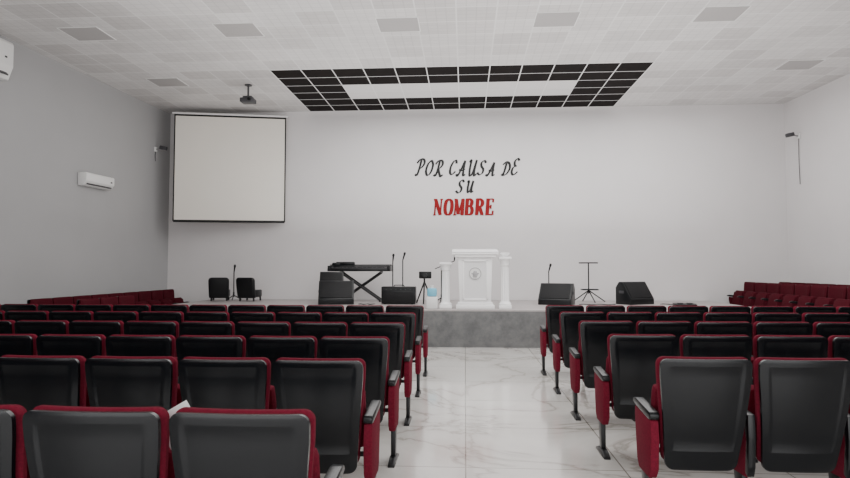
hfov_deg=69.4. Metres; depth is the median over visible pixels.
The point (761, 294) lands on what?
seat cushion
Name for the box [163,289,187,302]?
chair
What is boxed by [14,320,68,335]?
chair
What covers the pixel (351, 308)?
cushion
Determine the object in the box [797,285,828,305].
chair
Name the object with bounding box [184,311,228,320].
chair
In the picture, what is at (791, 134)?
camera
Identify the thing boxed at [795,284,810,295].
cushion
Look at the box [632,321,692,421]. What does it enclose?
chair
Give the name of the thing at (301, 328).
cushion
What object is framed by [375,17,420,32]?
ceiling light panel
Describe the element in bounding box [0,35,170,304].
wall
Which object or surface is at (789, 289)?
cushion
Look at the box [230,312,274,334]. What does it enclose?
chair
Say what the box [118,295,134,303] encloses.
chair
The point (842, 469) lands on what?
chair
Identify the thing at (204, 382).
chair
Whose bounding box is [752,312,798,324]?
cushion
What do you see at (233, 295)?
microphone stand
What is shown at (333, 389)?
chair
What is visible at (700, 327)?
chair
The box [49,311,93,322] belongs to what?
chair
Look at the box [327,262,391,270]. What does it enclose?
electronic keyboard
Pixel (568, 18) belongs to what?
ceiling light panel
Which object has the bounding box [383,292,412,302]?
grille
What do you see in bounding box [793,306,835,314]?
chair
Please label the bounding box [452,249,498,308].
pulpit
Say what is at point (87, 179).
air conditioner
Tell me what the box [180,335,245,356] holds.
cushion
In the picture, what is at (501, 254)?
bowl
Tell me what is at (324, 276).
stage monitor
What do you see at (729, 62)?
ceiling
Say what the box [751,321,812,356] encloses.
chair
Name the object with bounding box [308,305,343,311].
cushion
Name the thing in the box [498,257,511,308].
stand
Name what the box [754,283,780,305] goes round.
chair
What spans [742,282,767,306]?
chair
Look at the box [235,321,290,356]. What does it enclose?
chair
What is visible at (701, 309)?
chair
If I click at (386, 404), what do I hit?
seat cushion
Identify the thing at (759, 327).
cushion
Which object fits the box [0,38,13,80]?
air conditioner
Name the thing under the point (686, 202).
wall
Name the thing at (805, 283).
chair
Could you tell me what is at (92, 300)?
chair
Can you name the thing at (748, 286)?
cushion
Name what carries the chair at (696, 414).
on the floor
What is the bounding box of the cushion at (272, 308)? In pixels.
[269,305,304,311]
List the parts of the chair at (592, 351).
panel, armrest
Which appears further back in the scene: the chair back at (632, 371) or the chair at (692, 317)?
the chair at (692, 317)
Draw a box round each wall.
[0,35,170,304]
[167,104,788,303]
[784,73,849,284]
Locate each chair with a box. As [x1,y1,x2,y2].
[0,311,4,319]
[0,320,14,333]
[0,334,37,356]
[0,355,89,411]
[0,404,29,477]
[1,304,37,311]
[4,311,48,321]
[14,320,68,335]
[22,405,174,477]
[27,298,52,304]
[36,334,105,359]
[38,304,75,311]
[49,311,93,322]
[52,296,72,303]
[68,320,123,355]
[72,295,91,304]
[75,304,112,311]
[76,298,99,304]
[85,356,181,410]
[91,294,107,297]
[93,311,138,322]
[99,297,117,305]
[105,334,176,358]
[108,293,123,296]
[113,304,150,312]
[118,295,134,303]
[123,292,147,303]
[123,321,178,356]
[138,291,160,305]
[138,311,183,336]
[151,290,178,304]
[151,304,188,313]
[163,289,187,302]
[169,407,344,477]
[176,335,245,383]
[178,357,276,408]
[179,321,234,335]
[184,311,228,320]
[189,305,226,311]
[208,277,229,300]
[228,305,265,320]
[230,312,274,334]
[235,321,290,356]
[236,277,261,300]
[247,335,316,403]
[267,305,304,321]
[273,357,380,477]
[276,312,321,335]
[292,322,347,357]
[306,305,343,321]
[320,336,399,467]
[323,312,368,335]
[346,305,383,321]
[350,322,412,425]
[371,312,421,396]
[386,305,427,376]
[540,305,583,375]
[552,312,604,393]
[569,320,633,420]
[586,305,624,320]
[593,334,677,459]
[607,312,653,333]
[626,305,666,320]
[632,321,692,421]
[633,356,752,477]
[655,312,702,333]
[668,306,708,320]
[678,334,752,360]
[694,321,752,337]
[703,312,751,322]
[709,306,750,312]
[727,282,755,304]
[734,357,849,477]
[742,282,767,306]
[751,306,792,323]
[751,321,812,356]
[751,335,827,462]
[752,312,801,339]
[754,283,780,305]
[767,284,795,305]
[781,284,811,307]
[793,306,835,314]
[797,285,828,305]
[802,313,849,324]
[805,283,819,284]
[813,322,849,357]
[814,286,847,305]
[828,335,849,360]
[828,405,849,477]
[833,287,849,307]
[836,306,849,313]
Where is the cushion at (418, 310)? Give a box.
[386,305,423,335]
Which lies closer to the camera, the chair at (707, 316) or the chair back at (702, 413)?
the chair back at (702, 413)
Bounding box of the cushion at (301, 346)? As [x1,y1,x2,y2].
[251,335,316,357]
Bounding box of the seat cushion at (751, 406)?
[748,385,754,414]
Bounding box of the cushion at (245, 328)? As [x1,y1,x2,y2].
[238,321,290,335]
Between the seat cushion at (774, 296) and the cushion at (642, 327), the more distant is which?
the seat cushion at (774, 296)
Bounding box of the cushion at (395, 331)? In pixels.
[351,322,404,384]
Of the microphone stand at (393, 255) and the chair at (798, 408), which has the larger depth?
the microphone stand at (393, 255)
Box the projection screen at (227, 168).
[172,112,287,222]
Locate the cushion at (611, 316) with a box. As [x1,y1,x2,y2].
[607,312,650,320]
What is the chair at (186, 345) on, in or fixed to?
on the floor
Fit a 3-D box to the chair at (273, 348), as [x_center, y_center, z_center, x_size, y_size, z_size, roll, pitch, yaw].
[-1.123,1.264,4.948,0.581,1.000,0.500,0,-3,4]
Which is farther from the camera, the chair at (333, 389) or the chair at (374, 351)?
the chair at (374, 351)
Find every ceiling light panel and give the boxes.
[57,26,115,40]
[145,78,188,86]
[212,22,264,37]
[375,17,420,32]
[532,11,580,27]
[691,5,751,21]
[774,59,825,69]
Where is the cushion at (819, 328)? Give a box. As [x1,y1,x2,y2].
[813,322,849,334]
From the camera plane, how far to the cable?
13.43 m
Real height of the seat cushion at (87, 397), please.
0.393 m
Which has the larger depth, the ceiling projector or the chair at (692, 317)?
the ceiling projector
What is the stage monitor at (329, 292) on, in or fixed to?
on the stage platform
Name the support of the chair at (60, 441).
on the floor
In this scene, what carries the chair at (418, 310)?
on the floor
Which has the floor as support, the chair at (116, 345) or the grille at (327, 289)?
the chair at (116, 345)
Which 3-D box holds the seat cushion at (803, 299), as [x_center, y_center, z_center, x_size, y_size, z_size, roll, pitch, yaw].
[7.219,1.279,11.618,0.167,0.393,0.470,0,-3,4]
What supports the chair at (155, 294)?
on the floor
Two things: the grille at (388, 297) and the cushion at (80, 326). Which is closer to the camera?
the cushion at (80, 326)
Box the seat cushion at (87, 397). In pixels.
[86,386,89,406]
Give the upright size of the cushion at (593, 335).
0.660 m
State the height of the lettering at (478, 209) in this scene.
0.443 m
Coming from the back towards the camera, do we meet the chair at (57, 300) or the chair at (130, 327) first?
the chair at (57, 300)
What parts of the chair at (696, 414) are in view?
armrest, panel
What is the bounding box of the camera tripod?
[416,271,431,303]
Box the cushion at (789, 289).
[780,284,794,294]
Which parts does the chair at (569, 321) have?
panel, armrest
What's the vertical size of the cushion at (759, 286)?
0.660 m
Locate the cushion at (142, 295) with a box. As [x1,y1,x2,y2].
[138,291,150,301]
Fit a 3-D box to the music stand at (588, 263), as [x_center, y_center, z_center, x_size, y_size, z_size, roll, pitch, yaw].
[3.877,1.022,14.547,0.637,0.942,0.524,-2,-3,33]
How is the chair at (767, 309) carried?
on the floor
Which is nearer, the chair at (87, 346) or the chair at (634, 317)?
the chair at (87, 346)
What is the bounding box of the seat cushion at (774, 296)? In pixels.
[771,293,784,299]
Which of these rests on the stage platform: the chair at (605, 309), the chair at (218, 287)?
the chair at (218, 287)
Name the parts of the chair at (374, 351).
panel, armrest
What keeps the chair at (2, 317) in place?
on the floor
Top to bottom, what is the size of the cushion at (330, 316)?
0.660 m
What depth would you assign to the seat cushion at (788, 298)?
12.12 m
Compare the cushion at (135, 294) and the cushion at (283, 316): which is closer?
the cushion at (283, 316)
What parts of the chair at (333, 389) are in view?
panel, armrest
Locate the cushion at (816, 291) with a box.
[810,285,827,297]
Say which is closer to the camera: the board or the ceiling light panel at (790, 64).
the ceiling light panel at (790, 64)
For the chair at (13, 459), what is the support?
on the floor
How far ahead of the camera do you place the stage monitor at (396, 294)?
13.61 m
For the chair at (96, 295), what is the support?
on the floor
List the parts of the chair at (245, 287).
backrest, seat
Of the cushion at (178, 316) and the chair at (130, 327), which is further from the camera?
the cushion at (178, 316)
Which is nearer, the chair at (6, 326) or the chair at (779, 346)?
the chair at (779, 346)
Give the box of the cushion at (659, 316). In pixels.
[655,312,698,320]
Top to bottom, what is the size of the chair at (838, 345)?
1.000 m
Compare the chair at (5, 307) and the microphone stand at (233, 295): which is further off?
the microphone stand at (233, 295)
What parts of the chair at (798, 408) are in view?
panel, armrest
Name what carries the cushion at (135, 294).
on the chair at (135, 294)
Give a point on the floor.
(478, 412)
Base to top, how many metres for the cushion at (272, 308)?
0.660 m
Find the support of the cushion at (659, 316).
on the chair at (692, 317)
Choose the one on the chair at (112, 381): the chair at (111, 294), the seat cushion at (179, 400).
the seat cushion at (179, 400)
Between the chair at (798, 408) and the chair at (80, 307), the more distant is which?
the chair at (80, 307)
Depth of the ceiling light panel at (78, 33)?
10.65 m
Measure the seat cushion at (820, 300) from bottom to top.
0.393 m
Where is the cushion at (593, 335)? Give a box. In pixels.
[579,320,632,381]
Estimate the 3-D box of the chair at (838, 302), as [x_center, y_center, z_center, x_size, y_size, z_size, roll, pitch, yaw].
[7.230,1.324,10.451,0.500,1.000,0.581,0,-3,4]
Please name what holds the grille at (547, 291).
attached to the stage monitor at (549, 293)
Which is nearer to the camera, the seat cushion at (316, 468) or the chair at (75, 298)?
the seat cushion at (316, 468)
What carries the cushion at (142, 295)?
on the chair at (142, 295)
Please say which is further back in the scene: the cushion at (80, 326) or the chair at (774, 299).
the chair at (774, 299)
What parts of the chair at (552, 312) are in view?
panel, armrest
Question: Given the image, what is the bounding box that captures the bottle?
[427,288,436,295]
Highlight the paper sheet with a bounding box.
[168,400,189,448]
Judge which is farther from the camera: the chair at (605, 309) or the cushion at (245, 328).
the chair at (605, 309)
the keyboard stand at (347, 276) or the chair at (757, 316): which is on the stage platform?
the keyboard stand at (347, 276)
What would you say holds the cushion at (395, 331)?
on the chair at (395, 331)
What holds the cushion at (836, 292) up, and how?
on the chair at (834, 292)
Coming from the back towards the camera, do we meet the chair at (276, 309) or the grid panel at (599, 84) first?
the grid panel at (599, 84)
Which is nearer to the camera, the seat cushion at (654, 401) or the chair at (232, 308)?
the seat cushion at (654, 401)
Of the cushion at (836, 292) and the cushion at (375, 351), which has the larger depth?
the cushion at (836, 292)
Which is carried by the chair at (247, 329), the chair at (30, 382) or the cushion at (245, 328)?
the cushion at (245, 328)
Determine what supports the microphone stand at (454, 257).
on the stage platform
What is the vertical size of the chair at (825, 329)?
1.000 m
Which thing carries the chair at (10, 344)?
on the floor
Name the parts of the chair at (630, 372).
armrest, panel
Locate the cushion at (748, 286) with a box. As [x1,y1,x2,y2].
[744,282,755,291]
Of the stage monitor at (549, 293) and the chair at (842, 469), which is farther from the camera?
the stage monitor at (549, 293)
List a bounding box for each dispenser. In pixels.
[426,285,437,308]
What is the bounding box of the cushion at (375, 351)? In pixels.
[321,336,389,415]
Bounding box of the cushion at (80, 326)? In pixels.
[74,320,123,334]
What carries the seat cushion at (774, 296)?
on the chair at (774, 299)
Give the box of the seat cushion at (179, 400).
[177,384,181,404]
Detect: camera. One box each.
[154,145,167,160]
[785,132,799,178]
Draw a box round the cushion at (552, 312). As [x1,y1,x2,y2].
[545,305,581,347]
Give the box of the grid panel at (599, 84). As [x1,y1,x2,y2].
[269,61,654,111]
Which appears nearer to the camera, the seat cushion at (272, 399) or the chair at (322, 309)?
the seat cushion at (272, 399)
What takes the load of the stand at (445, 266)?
on the stage platform
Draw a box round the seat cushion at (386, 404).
[385,363,388,405]
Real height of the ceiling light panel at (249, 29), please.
0.008 m
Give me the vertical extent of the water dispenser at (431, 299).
0.460 m
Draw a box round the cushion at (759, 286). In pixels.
[755,282,767,292]
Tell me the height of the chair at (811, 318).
1.000 m
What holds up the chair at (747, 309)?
on the floor
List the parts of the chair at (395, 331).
panel, armrest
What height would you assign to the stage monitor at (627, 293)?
0.500 m
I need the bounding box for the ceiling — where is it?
[0,0,849,113]
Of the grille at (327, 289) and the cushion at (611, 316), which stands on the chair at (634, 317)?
the cushion at (611, 316)
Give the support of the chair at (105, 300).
on the floor
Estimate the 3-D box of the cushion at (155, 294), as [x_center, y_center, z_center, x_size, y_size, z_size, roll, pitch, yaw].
[-6.335,1.548,14.576,0.196,0.660,0.540,0,-3,4]
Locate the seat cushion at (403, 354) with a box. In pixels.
[402,354,403,377]
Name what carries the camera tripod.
on the stage platform
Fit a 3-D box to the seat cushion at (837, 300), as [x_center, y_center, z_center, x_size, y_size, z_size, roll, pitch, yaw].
[7.145,1.225,10.481,0.167,0.393,0.470,0,-3,4]
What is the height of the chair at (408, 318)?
1.000 m
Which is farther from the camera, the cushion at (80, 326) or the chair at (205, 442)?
the cushion at (80, 326)
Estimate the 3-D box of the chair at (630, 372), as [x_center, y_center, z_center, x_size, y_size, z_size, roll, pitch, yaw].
[1.729,1.269,5.053,0.583,1.000,0.460,0,-3,4]
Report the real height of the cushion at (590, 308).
0.660 m
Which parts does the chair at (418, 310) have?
panel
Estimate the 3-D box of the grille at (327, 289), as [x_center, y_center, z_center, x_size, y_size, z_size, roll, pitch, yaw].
[-1.974,1.125,13.661,0.702,0.348,0.231,0,-3,-6]
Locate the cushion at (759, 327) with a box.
[753,321,808,337]
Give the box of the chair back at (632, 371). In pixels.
[607,334,674,410]
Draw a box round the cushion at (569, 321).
[559,312,602,362]
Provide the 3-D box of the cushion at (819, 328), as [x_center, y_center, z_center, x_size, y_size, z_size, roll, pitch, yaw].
[4.101,1.147,6.066,0.540,0.660,0.196,0,-3,4]
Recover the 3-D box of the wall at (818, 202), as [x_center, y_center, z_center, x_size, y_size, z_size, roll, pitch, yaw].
[8.950,-0.999,5.783,0.200,5.600,18.645,0,-3,0]
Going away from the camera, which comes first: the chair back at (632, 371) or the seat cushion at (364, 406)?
the seat cushion at (364, 406)
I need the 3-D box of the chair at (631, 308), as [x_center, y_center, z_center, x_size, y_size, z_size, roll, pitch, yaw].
[3.119,1.447,8.826,0.581,1.000,0.500,0,-3,4]
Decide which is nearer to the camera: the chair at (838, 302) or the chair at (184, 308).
the chair at (184, 308)
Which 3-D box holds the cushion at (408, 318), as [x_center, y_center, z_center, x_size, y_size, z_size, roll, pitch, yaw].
[-0.374,1.208,7.358,0.540,0.660,0.196,0,-3,4]
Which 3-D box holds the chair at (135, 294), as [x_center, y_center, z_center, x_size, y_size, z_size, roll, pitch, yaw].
[-6.286,1.665,13.444,0.500,1.000,0.581,0,-3,4]
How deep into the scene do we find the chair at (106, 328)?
6.12 m
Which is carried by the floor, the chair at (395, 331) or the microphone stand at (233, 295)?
the chair at (395, 331)
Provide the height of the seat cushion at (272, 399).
0.393 m
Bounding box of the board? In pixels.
[673,303,696,305]
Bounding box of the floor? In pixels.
[320,347,828,477]
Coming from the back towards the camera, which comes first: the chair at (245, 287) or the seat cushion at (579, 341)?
the chair at (245, 287)
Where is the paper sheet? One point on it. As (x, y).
(175, 409)
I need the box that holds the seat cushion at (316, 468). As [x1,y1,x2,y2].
[313,448,319,477]
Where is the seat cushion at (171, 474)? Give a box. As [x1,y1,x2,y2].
[168,447,174,477]
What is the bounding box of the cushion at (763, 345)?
[753,335,822,359]
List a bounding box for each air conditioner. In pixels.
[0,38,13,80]
[78,172,113,189]
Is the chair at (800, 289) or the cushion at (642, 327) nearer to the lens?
the cushion at (642, 327)
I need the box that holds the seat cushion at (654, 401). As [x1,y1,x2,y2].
[651,384,659,443]
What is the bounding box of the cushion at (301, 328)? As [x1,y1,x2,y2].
[295,322,347,335]
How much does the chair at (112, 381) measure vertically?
1.000 m
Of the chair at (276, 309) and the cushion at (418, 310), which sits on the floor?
the chair at (276, 309)
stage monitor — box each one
[318,281,354,304]
[320,272,343,280]
[381,285,415,304]
[538,283,574,304]
[616,282,653,304]
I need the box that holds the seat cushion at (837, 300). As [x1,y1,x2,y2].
[836,299,849,301]
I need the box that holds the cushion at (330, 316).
[326,312,368,321]
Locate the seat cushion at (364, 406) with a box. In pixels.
[361,392,365,446]
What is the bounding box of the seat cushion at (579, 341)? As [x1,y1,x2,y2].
[578,341,581,374]
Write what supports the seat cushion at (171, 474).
on the chair at (60, 441)
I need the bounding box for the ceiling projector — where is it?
[240,84,255,103]
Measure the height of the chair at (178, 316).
1.000 m
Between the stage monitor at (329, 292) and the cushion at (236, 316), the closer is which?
the cushion at (236, 316)
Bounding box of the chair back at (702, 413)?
[655,356,747,458]
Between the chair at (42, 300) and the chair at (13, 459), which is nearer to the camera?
the chair at (13, 459)
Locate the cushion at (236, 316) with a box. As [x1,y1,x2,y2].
[232,312,274,321]
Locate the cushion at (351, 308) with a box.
[348,305,383,311]
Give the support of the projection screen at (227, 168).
attached to the wall at (686, 202)
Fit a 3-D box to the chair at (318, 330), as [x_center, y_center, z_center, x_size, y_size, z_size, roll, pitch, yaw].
[-1.041,1.323,6.194,0.581,1.000,0.500,0,-3,4]
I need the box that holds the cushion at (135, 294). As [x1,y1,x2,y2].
[124,292,137,301]
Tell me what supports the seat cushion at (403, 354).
on the chair at (395, 331)
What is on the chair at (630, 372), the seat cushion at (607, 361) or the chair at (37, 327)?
the seat cushion at (607, 361)
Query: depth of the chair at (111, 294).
12.87 m
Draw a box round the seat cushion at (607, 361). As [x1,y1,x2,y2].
[606,356,610,400]
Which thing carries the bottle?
on the water dispenser at (431, 299)
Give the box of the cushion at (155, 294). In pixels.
[151,290,162,299]
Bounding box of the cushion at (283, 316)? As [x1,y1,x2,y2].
[279,312,321,321]
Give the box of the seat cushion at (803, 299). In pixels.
[800,296,816,305]
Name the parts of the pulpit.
panel, panel moulding, cornice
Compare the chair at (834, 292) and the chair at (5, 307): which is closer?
the chair at (5, 307)
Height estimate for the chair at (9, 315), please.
1.000 m
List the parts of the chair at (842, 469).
panel, armrest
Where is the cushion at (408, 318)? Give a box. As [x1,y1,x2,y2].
[372,312,415,362]
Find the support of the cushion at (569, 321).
on the chair at (569, 321)
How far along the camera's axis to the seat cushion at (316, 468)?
2.50 m
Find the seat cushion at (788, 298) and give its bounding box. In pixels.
[785,294,799,303]
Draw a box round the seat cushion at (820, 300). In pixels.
[817,297,834,304]
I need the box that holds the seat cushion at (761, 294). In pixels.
[758,292,770,300]
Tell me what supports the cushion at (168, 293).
on the chair at (168, 293)
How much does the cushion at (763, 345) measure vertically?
0.660 m
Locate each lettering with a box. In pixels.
[415,158,519,176]
[433,198,493,215]
[455,179,473,193]
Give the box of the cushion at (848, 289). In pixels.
[847,287,849,299]
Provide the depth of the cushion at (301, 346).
4.73 m
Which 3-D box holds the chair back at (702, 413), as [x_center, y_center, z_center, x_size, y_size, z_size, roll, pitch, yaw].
[1.662,1.036,3.702,0.540,0.660,0.196,0,-3,4]
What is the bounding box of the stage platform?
[171,299,750,347]
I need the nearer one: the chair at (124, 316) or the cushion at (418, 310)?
the chair at (124, 316)
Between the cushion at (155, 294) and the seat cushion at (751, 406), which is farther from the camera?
the cushion at (155, 294)
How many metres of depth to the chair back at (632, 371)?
4.88 m
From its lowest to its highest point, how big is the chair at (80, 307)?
1.000 m
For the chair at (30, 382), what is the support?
on the floor
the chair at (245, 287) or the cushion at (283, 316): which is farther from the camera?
the chair at (245, 287)
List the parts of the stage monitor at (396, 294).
control panel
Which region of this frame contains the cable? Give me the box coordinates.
[579,304,615,304]
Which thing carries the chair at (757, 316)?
on the floor
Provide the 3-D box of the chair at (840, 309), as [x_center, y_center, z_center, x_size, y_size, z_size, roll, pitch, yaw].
[5.963,1.439,8.641,0.581,1.000,0.500,0,-3,4]
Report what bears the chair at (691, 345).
on the floor
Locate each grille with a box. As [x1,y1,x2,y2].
[320,282,351,297]
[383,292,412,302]
[540,284,570,298]
[624,282,651,297]
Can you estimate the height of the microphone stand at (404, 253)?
1.195 m
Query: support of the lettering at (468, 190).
attached to the wall at (686, 202)
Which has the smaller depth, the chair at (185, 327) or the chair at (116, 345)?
the chair at (116, 345)
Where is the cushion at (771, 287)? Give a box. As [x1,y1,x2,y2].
[767,283,780,293]
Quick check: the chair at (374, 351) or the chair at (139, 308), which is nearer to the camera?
the chair at (374, 351)
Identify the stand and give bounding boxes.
[229,265,237,299]
[340,271,382,301]
[392,254,394,285]
[402,252,405,284]
[435,257,454,302]
[439,262,451,308]
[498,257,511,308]
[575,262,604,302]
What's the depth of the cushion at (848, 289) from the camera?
10.69 m
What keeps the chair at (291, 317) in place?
on the floor
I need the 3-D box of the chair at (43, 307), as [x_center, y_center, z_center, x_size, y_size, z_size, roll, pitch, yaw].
[-5.416,1.464,9.182,0.581,1.000,0.500,0,-3,4]
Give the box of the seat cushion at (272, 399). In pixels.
[269,385,276,408]
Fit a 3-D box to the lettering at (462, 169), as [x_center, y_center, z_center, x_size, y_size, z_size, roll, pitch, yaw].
[1.075,-1.825,15.658,2.707,0.503,0.014,0,-3,4]
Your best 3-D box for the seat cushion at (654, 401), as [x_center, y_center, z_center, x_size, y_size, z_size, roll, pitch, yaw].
[1.676,1.115,3.906,0.470,0.393,0.167,0,-3,4]
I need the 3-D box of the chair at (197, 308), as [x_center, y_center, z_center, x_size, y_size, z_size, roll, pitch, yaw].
[-3.141,1.457,9.034,0.581,1.000,0.500,0,-3,4]
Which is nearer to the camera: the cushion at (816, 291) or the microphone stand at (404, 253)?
the cushion at (816, 291)
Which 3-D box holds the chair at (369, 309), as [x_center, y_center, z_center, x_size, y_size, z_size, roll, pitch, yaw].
[-0.866,1.450,8.886,0.581,1.000,0.500,0,-3,4]
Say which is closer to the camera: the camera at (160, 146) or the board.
the board
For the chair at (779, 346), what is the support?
on the floor
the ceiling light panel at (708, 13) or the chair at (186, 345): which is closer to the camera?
the chair at (186, 345)
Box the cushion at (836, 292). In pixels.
[828,286,846,299]
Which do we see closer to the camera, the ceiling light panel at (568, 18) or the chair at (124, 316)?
the chair at (124, 316)
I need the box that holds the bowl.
[500,253,509,256]
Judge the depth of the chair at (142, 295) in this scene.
13.98 m
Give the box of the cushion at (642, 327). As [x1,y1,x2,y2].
[636,321,688,333]
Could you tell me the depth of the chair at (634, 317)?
7.35 m
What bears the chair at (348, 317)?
on the floor
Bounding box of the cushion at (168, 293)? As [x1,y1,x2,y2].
[163,289,174,298]
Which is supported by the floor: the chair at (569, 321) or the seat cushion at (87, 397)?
the chair at (569, 321)
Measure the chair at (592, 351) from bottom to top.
1.000 m
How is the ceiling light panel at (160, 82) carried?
attached to the ceiling
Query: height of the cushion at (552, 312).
0.660 m
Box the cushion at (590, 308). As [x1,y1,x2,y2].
[586,305,621,311]
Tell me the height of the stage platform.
0.720 m
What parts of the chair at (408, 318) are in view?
panel, armrest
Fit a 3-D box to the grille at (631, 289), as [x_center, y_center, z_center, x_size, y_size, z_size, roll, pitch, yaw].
[4.760,1.139,13.689,0.648,0.334,0.226,1,-3,-28]
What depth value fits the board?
13.07 m
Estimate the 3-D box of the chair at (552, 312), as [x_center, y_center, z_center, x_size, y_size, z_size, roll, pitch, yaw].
[1.979,1.450,8.880,0.583,1.000,0.460,0,-3,4]
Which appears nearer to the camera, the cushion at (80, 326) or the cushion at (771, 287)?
the cushion at (80, 326)
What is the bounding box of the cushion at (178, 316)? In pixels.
[142,311,183,321]
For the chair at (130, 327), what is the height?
1.000 m

